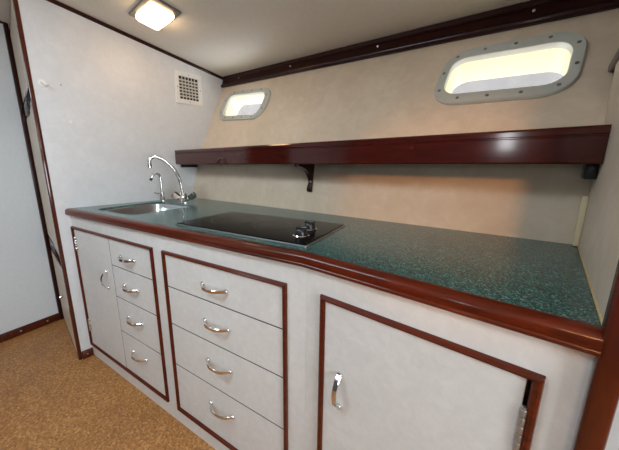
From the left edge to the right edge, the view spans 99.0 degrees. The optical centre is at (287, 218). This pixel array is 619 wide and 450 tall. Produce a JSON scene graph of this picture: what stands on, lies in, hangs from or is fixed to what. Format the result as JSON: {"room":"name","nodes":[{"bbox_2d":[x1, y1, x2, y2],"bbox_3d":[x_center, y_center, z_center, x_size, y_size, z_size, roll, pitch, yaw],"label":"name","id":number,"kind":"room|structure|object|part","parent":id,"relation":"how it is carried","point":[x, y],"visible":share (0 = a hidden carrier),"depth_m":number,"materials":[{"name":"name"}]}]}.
{"room":"ship interior","nodes":[
{"label":"ship interior","id":0,"kind":"room"},
{"bbox_2d":[0,23,57,333],"bbox_3d":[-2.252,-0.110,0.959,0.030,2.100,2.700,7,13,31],"label":"door","id":1,"kind":"structure","parent":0,"point":[27,294],"depth_m":1.73,"materials":[{"name":"paint"}]},
{"bbox_2d":[0,313,59,342],"bbox_3d":[-1.815,0.762,1.796,0.013,0.055,0.460,7,13,31],"label":"baseboard","id":2,"kind":"structure","parent":1,"relation":"attached to","point":[29,327],"depth_m":1.82,"materials":[{"name":"wood"}]},
{"bbox_2d":[3,22,63,319],"bbox_3d":[-1.701,-0.221,1.790,0.018,1.985,0.022,7,13,31],"label":"trim","id":3,"kind":"structure","parent":1,"relation":"attached to","point":[5,25],"depth_m":1.75,"materials":[{"name":"brown wood"}]},
{"bbox_2d":[0,319,214,449],"bbox_3d":[-0.456,1.090,0.389,4.050,0.050,3.250,7,13,31],"label":"floor","id":4,"kind":"structure","parent":0,"point":[51,398],"depth_m":1.26,"materials":[{"name":"brown carpet"}]},
{"bbox_2d":[9,0,77,355],"bbox_3d":[-1.383,-0.181,1.721,0.602,1.930,0.447,7,13,31],"label":"door frame","id":5,"kind":"structure","parent":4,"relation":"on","point":[13,29],"depth_m":1.54,"materials":[{"name":"brown wood"}]},
{"bbox_3d":[-1.469,-0.892,1.453,0.578,0.390,0.021,10,16,43],"label":"panel","id":6,"kind":"part","parent":5,"relation":"part of","materials":[{"name":"laminate"}]},
{"bbox_3d":[-1.466,-0.891,1.450,0.610,0.430,0.021,10,16,43],"label":"door frame","id":7,"kind":"part","parent":5,"relation":"part of","materials":[{"name":"white wood"}]},
{"bbox_3d":[-1.465,-0.230,1.586,0.578,0.760,0.021,10,16,43],"label":"door","id":8,"kind":"part","parent":5,"relation":"part of","materials":[{"name":"laminate"}]},
{"bbox_3d":[-1.463,-0.229,1.582,0.610,0.800,0.021,10,16,43],"label":"door frame","id":9,"kind":"part","parent":5,"relation":"part of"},
{"bbox_3d":[-1.461,0.510,1.734,0.578,0.530,0.021,10,16,43],"label":"door","id":10,"kind":"part","parent":5,"relation":"part of","materials":[{"name":"laminate"}]},
{"bbox_3d":[-1.458,0.511,1.731,0.610,0.570,0.021,10,16,43],"label":"door frame","id":11,"kind":"part","parent":5,"relation":"part of","materials":[{"name":"white wood"}]},
{"bbox_2d":[70,216,175,417],"bbox_3d":[-0.748,0.408,1.469,0.797,0.866,0.434,7,13,31],"label":"base cabinet","id":12,"kind":"object","parent":4,"relation":"on","point":[118,267],"visible":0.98,"depth_m":1.26,"materials":[{"name":"laminate"}]},
{"bbox_3d":[-1.003,0.415,1.421,0.381,0.705,0.017,7,13,31],"label":"door","id":13,"kind":"part","parent":12,"relation":"part of","materials":[{"name":"laminate"}]},
{"bbox_3d":[-0.907,0.305,1.309,0.017,0.105,0.031,7,13,31],"label":"handle","id":14,"kind":"part","parent":12,"relation":"part of","materials":[{"name":"silver metal"}]},
{"bbox_3d":[-0.721,0.179,1.163,0.130,0.017,0.033,7,13,31],"label":"handle","id":15,"kind":"part","parent":12,"relation":"part of","materials":[{"name":"silver metal"}]},
{"bbox_3d":[-0.720,0.317,1.191,0.130,0.017,0.033,7,13,31],"label":"handle","id":16,"kind":"part","parent":12,"relation":"part of","materials":[{"name":"silver metal"}]},
{"bbox_3d":[-0.693,0.171,1.174,0.347,0.130,0.017,7,13,31],"label":"drawer","id":17,"kind":"part","parent":12,"relation":"part of","materials":[{"name":"laminate"}]},
{"bbox_3d":[-0.692,0.451,1.230,0.352,0.704,0.016,7,13,31],"label":"drawer rail","id":18,"kind":"part","parent":12,"relation":"part of","materials":[{"name":"white wood"}]},
{"bbox_3d":[-0.692,0.317,1.203,0.347,0.159,0.017,7,13,31],"label":"drawer","id":19,"kind":"part","parent":12,"relation":"part of","materials":[{"name":"laminate"}]},
{"bbox_3d":[-0.719,0.478,1.223,0.130,0.017,0.033,7,13,31],"label":"handle","id":20,"kind":"part","parent":12,"relation":"part of","materials":[{"name":"silver metal"}]},
{"bbox_3d":[-0.691,0.489,1.237,0.347,0.184,0.017,7,13,31],"label":"drawer","id":21,"kind":"part","parent":12,"relation":"part of","materials":[{"name":"laminate"}]},
{"bbox_3d":[-0.718,0.661,1.260,0.130,0.017,0.033,7,13,31],"label":"handle","id":22,"kind":"part","parent":12,"relation":"part of","materials":[{"name":"silver metal"}]},
{"bbox_3d":[-0.690,0.689,1.277,0.347,0.215,0.017,7,13,31],"label":"drawer","id":23,"kind":"part","parent":12,"relation":"part of","materials":[{"name":"laminate"}]},
{"bbox_2d":[65,198,603,356],"bbox_3d":[-0.200,0.025,1.075,1.994,0.034,0.713,9,14,38],"label":"countertop","id":24,"kind":"structure","parent":12,"relation":"on","point":[539,289],"depth_m":0.61,"materials":[{"name":"teal stone"}]},
{"bbox_2d":[103,204,185,214],"bbox_3d":[-0.772,0.028,1.471,0.388,0.164,0.378,7,13,31],"label":"sink","id":25,"kind":"object","parent":24,"relation":"in","point":[142,209],"visible":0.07,"depth_m":1.61,"materials":[{"name":"metal"}]},
{"bbox_2d":[149,172,165,200],"bbox_3d":[-0.836,-0.207,1.699,0.088,0.184,0.042,-7,13,-28],"label":"water tap","id":26,"kind":"object","parent":24,"relation":"on","point":[161,194],"visible":0.98,"depth_m":1.71,"materials":[{"name":"silver metal"}]},
{"bbox_3d":[-0.837,-0.231,1.688,0.067,0.134,0.014,-10,15,-40],"label":"spout","id":27,"kind":"part","parent":26,"relation":"part of","materials":[{"name":"silver metal"}]},
{"bbox_2d":[147,155,196,203],"bbox_3d":[-0.678,-0.234,1.568,0.254,0.285,0.075,-5,12,-22],"label":"mixer tap","id":28,"kind":"object","parent":24,"relation":"on","point":[183,197],"visible":1,"depth_m":1.58,"materials":[{"name":"silver metal"}]},
{"bbox_3d":[-0.707,-0.253,1.537,0.183,0.235,0.023,-7,13,-31],"label":"spout","id":29,"kind":"part","parent":28,"relation":"part of","materials":[{"name":"silver metal"}]},
{"bbox_3d":[-0.669,-0.135,1.601,0.068,0.063,0.044,0,11,1],"label":"handle","id":30,"kind":"part","parent":28,"relation":"part of","materials":[{"name":"silver metal"}]},
{"bbox_3d":[-0.587,-0.139,1.615,0.068,0.063,0.044,0,11,1],"label":"handle","id":31,"kind":"part","parent":28,"relation":"part of","materials":[{"name":"silver metal"}]},
{"bbox_2d":[176,211,344,247],"bbox_3d":[-0.107,0.006,0.984,0.564,0.038,0.308,7,13,31],"label":"cooktop","id":32,"kind":"object","parent":24,"relation":"in","point":[283,230],"visible":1,"depth_m":0.92,"materials":[{"name":"black glass"}]},
{"bbox_3d":[0.042,0.040,0.808,0.048,0.022,0.048,7,13,31],"label":"knob","id":33,"kind":"part","parent":32,"relation":"part of","materials":[{"name":"black plastic"}]},
{"bbox_3d":[0.076,0.023,0.890,0.048,0.022,0.048,7,13,31],"label":"knob","id":34,"kind":"part","parent":32,"relation":"part of","materials":[{"name":"black plastic"}]},
{"bbox_2d":[577,246,602,325],"bbox_3d":[0.605,0.109,0.533,0.003,0.004,0.495,11,16,44],"label":"sealant","id":35,"kind":"structure","parent":24,"relation":"on","point":[586,273],"depth_m":0.46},
{"bbox_2d":[156,235,306,449],"bbox_3d":[-0.131,0.481,1.090,0.660,0.866,0.434,7,13,31],"label":"base cabinet","id":36,"kind":"object","parent":4,"relation":"on","point":[236,322],"visible":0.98,"depth_m":0.89,"materials":[{"name":"laminate"}]},
{"bbox_3d":[-0.255,0.233,0.878,0.130,0.017,0.033,7,13,31],"label":"handle","id":37,"kind":"part","parent":36,"relation":"part of","materials":[{"name":"silver metal"}]},
{"bbox_3d":[-0.255,0.369,0.905,0.130,0.017,0.033,7,13,31],"label":"handle","id":38,"kind":"part","parent":36,"relation":"part of","materials":[{"name":"silver metal"}]},
{"bbox_3d":[-0.254,0.528,0.937,0.130,0.017,0.033,7,13,31],"label":"handle","id":39,"kind":"part","parent":36,"relation":"part of","materials":[{"name":"silver metal"}]},
{"bbox_3d":[-0.253,0.714,0.974,0.130,0.017,0.033,7,13,31],"label":"handle","id":40,"kind":"part","parent":36,"relation":"part of","materials":[{"name":"silver metal"}]},
{"bbox_3d":[-0.237,0.225,0.894,0.541,0.130,0.017,7,13,31],"label":"drawer","id":41,"kind":"part","parent":36,"relation":"part of","materials":[{"name":"laminate"}]},
{"bbox_3d":[-0.235,0.462,0.942,0.544,0.355,0.016,7,13,31],"label":"drawer rail","id":42,"kind":"part","parent":36,"relation":"part of","materials":[{"name":"white wood"}]},
{"bbox_3d":[-0.236,0.370,0.923,0.541,0.159,0.017,7,13,31],"label":"drawer","id":43,"kind":"part","parent":36,"relation":"part of","materials":[{"name":"laminate"}]},
{"bbox_3d":[-0.235,0.542,0.958,0.541,0.184,0.017,7,13,31],"label":"drawer","id":44,"kind":"part","parent":36,"relation":"part of","materials":[{"name":"laminate"}]},
{"bbox_3d":[-0.234,0.742,0.998,0.541,0.215,0.017,7,13,31],"label":"drawer","id":45,"kind":"part","parent":36,"relation":"part of","materials":[{"name":"laminate"}]},
{"bbox_2d":[305,268,593,449],"bbox_3d":[0.361,0.547,0.742,0.497,0.866,0.432,9,15,40],"label":"base cabinet","id":46,"kind":"object","parent":4,"relation":"on","point":[385,371],"visible":0.97,"depth_m":0.52,"materials":[{"name":"laminate"}]},
{"bbox_3d":[0.123,0.438,0.659,0.017,0.110,0.031,9,15,40],"label":"handle","id":47,"kind":"part","parent":46,"relation":"part of","materials":[{"name":"silver metal"}]},
{"bbox_3d":[0.244,0.570,0.611,0.376,0.705,0.017,9,15,40],"label":"door","id":48,"kind":"part","parent":46,"relation":"part of","materials":[{"name":"laminate"}]},
{"bbox_3d":[0.238,0.572,0.599,0.407,0.730,0.011,9,15,40],"label":"frame moulding","id":49,"kind":"part","parent":46,"relation":"part of","materials":[{"name":"brown wood"}]},
{"bbox_2d":[570,259,618,449],"bbox_3d":[0.430,0.356,0.383,0.027,1.382,0.026,11,16,44],"label":"door frame","id":50,"kind":"structure","parent":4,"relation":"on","point":[600,402],"depth_m":0.35,"materials":[{"name":"brown wood"}]},
{"bbox_2d":[18,0,222,358],"bbox_3d":[-0.824,-0.207,1.791,0.012,1.946,1.189,10,16,43],"label":"wall","id":51,"kind":"structure","parent":0,"point":[116,91],"depth_m":1.49,"materials":[{"name":"paint"}]},
{"bbox_2d":[37,79,48,86],"bbox_3d":[-1.191,-0.665,1.287,0.035,0.034,0.035,7,13,31],"label":"wall hook","id":52,"kind":"object","parent":51,"relation":"attached to","point":[42,83],"visible":1,"depth_m":1.29,"materials":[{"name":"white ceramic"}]},
{"bbox_2d":[13,0,81,359],"bbox_3d":[-1.233,-0.113,1.377,0.017,1.930,0.018,10,16,43],"label":"trim","id":53,"kind":"structure","parent":51,"relation":"attached to","point":[15,2],"depth_m":1.34,"materials":[{"name":"brown wood"}]},
{"bbox_2d":[81,347,93,358],"bbox_3d":[-1.194,0.805,1.579,0.012,0.050,0.054,10,16,43],"label":"baseboard","id":54,"kind":"structure","parent":51,"relation":"attached to","point":[89,352],"depth_m":1.58,"materials":[{"name":"wood"}]},
{"bbox_2d":[46,0,222,79],"bbox_3d":[-0.852,-1.054,1.581,0.010,0.189,1.099,10,16,43],"label":"trim","id":55,"kind":"structure","parent":51,"relation":"attached to","point":[55,2],"depth_m":1.51,"materials":[{"name":"brown wood"}]},
{"bbox_2d":[173,69,202,106],"bbox_3d":[-0.672,-0.890,1.803,0.009,0.205,0.194,10,16,43],"label":"air vent","id":56,"kind":"object","parent":51,"relation":"in","point":[188,86],"visible":1,"depth_m":1.80,"materials":[{"name":"white plastic"}]},
{"bbox_2d":[179,76,198,100],"bbox_3d":[-0.672,-0.890,1.804,0.006,0.142,0.134,10,16,43],"label":"grille","id":57,"kind":"object","parent":56,"relation":"attached to","point":[188,85],"depth_m":1.80,"materials":[{"name":"white plastic"}]},
{"bbox_2d":[0,0,528,76],"bbox_3d":[-0.407,-0.872,0.093,4.050,0.783,3.476,7,13,31],"label":"ceiling","id":58,"kind":"structure","parent":0,"point":[223,38],"depth_m":1.24,"materials":[{"name":"white paint"}]},
{"bbox_2d":[129,0,180,29],"bbox_3d":[-0.639,-0.981,1.270,0.265,0.061,0.144,10,15,42],"label":"ceiling lamp","id":59,"kind":"object","parent":58,"relation":"attached to","point":[155,14],"visible":1,"depth_m":1.24,"materials":[{"name":"glass"}]},
{"bbox_3d":[-0.642,-0.975,1.278,0.193,0.047,0.113,10,15,42],"label":"lamp glass","id":60,"kind":"part","parent":59,"relation":"part of","materials":[{"name":"white glass"}]},
{"bbox_3d":[-0.639,-0.989,1.269,0.265,0.046,0.144,10,15,42],"label":"plate","id":61,"kind":"part","parent":59,"relation":"part of","materials":[{"name":"metal"}]},
{"bbox_2d":[193,8,618,243],"bbox_3d":[0.587,0.016,1.090,3.113,1.784,0.386,9,15,40],"label":"wall","id":62,"kind":"structure","parent":0,"point":[391,95],"depth_m":1.01,"materials":[{"name":"beige paint"}]},
{"bbox_2d":[219,87,270,120],"bbox_3d":[-0.266,-0.753,1.792,0.488,0.266,0.198,10,15,42],"label":"window","id":63,"kind":"structure","parent":62,"relation":"in","point":[235,100],"depth_m":1.81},
{"bbox_2d":[175,124,611,191],"bbox_3d":[0.015,-0.244,1.250,1.934,0.234,0.166,9,15,40],"label":"shelf","id":64,"kind":"object","parent":62,"relation":"attached to","point":[585,145],"visible":1,"depth_m":0.77,"materials":[{"name":"brown wood"}]},
{"bbox_2d":[221,0,618,87],"bbox_3d":[0.575,-0.786,1.134,2.847,0.299,0.083,9,15,40],"label":"beam","id":65,"kind":"structure","parent":62,"relation":"attached to","point":[531,12],"depth_m":1.06,"materials":[{"name":"brown wood"}]},
{"bbox_2d":[434,32,587,105],"bbox_3d":[0.740,-0.482,0.910,0.382,0.268,0.228,10,15,41],"label":"window","id":66,"kind":"structure","parent":62,"relation":"in","point":[564,53],"depth_m":0.89,"materials":[{"name":"silver metal"}]},
{"bbox_2d":[579,61,618,318],"bbox_3d":[0.633,0.324,0.588,0.020,1.362,0.562,11,16,44],"label":"wall","id":67,"kind":"structure","parent":0,"point":[599,239],"depth_m":0.49,"materials":[{"name":"paint"}]},
{"bbox_2d":[572,196,588,245],"bbox_3d":[0.783,0.006,0.704,0.012,0.135,0.020,11,16,44],"label":"batten","id":68,"kind":"object","parent":67,"relation":"attached to","point":[584,201],"visible":1,"depth_m":0.70,"materials":[{"name":"beige wood"}]},
{"bbox_2d":[608,49,618,72],"bbox_3d":[0.665,-0.362,0.488,0.032,0.026,0.658,11,16,44],"label":"trim","id":69,"kind":"structure","parent":67,"relation":"on","point":[611,68],"depth_m":0.66,"materials":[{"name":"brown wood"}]},
{"bbox_2d":[605,403,618,449],"bbox_3d":[0.943,0.181,-0.080,1.300,1.900,0.030,9,15,40],"label":"wall","id":70,"kind":"structure","parent":0,"point":[613,440],"depth_m":0.36,"materials":[{"name":"paint"}]},
{"label":"outside","id":71,"kind":"structure","parent":0,"visible":0},
{"bbox_2d":[237,72,562,114],"bbox_3d":[1.808,-0.803,3.283,11.000,3.500,0.100,7,13,31],"label":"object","id":72,"kind":"structure","parent":71,"point":[536,79],"depth_m":2.80,"materials":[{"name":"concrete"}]}
]}

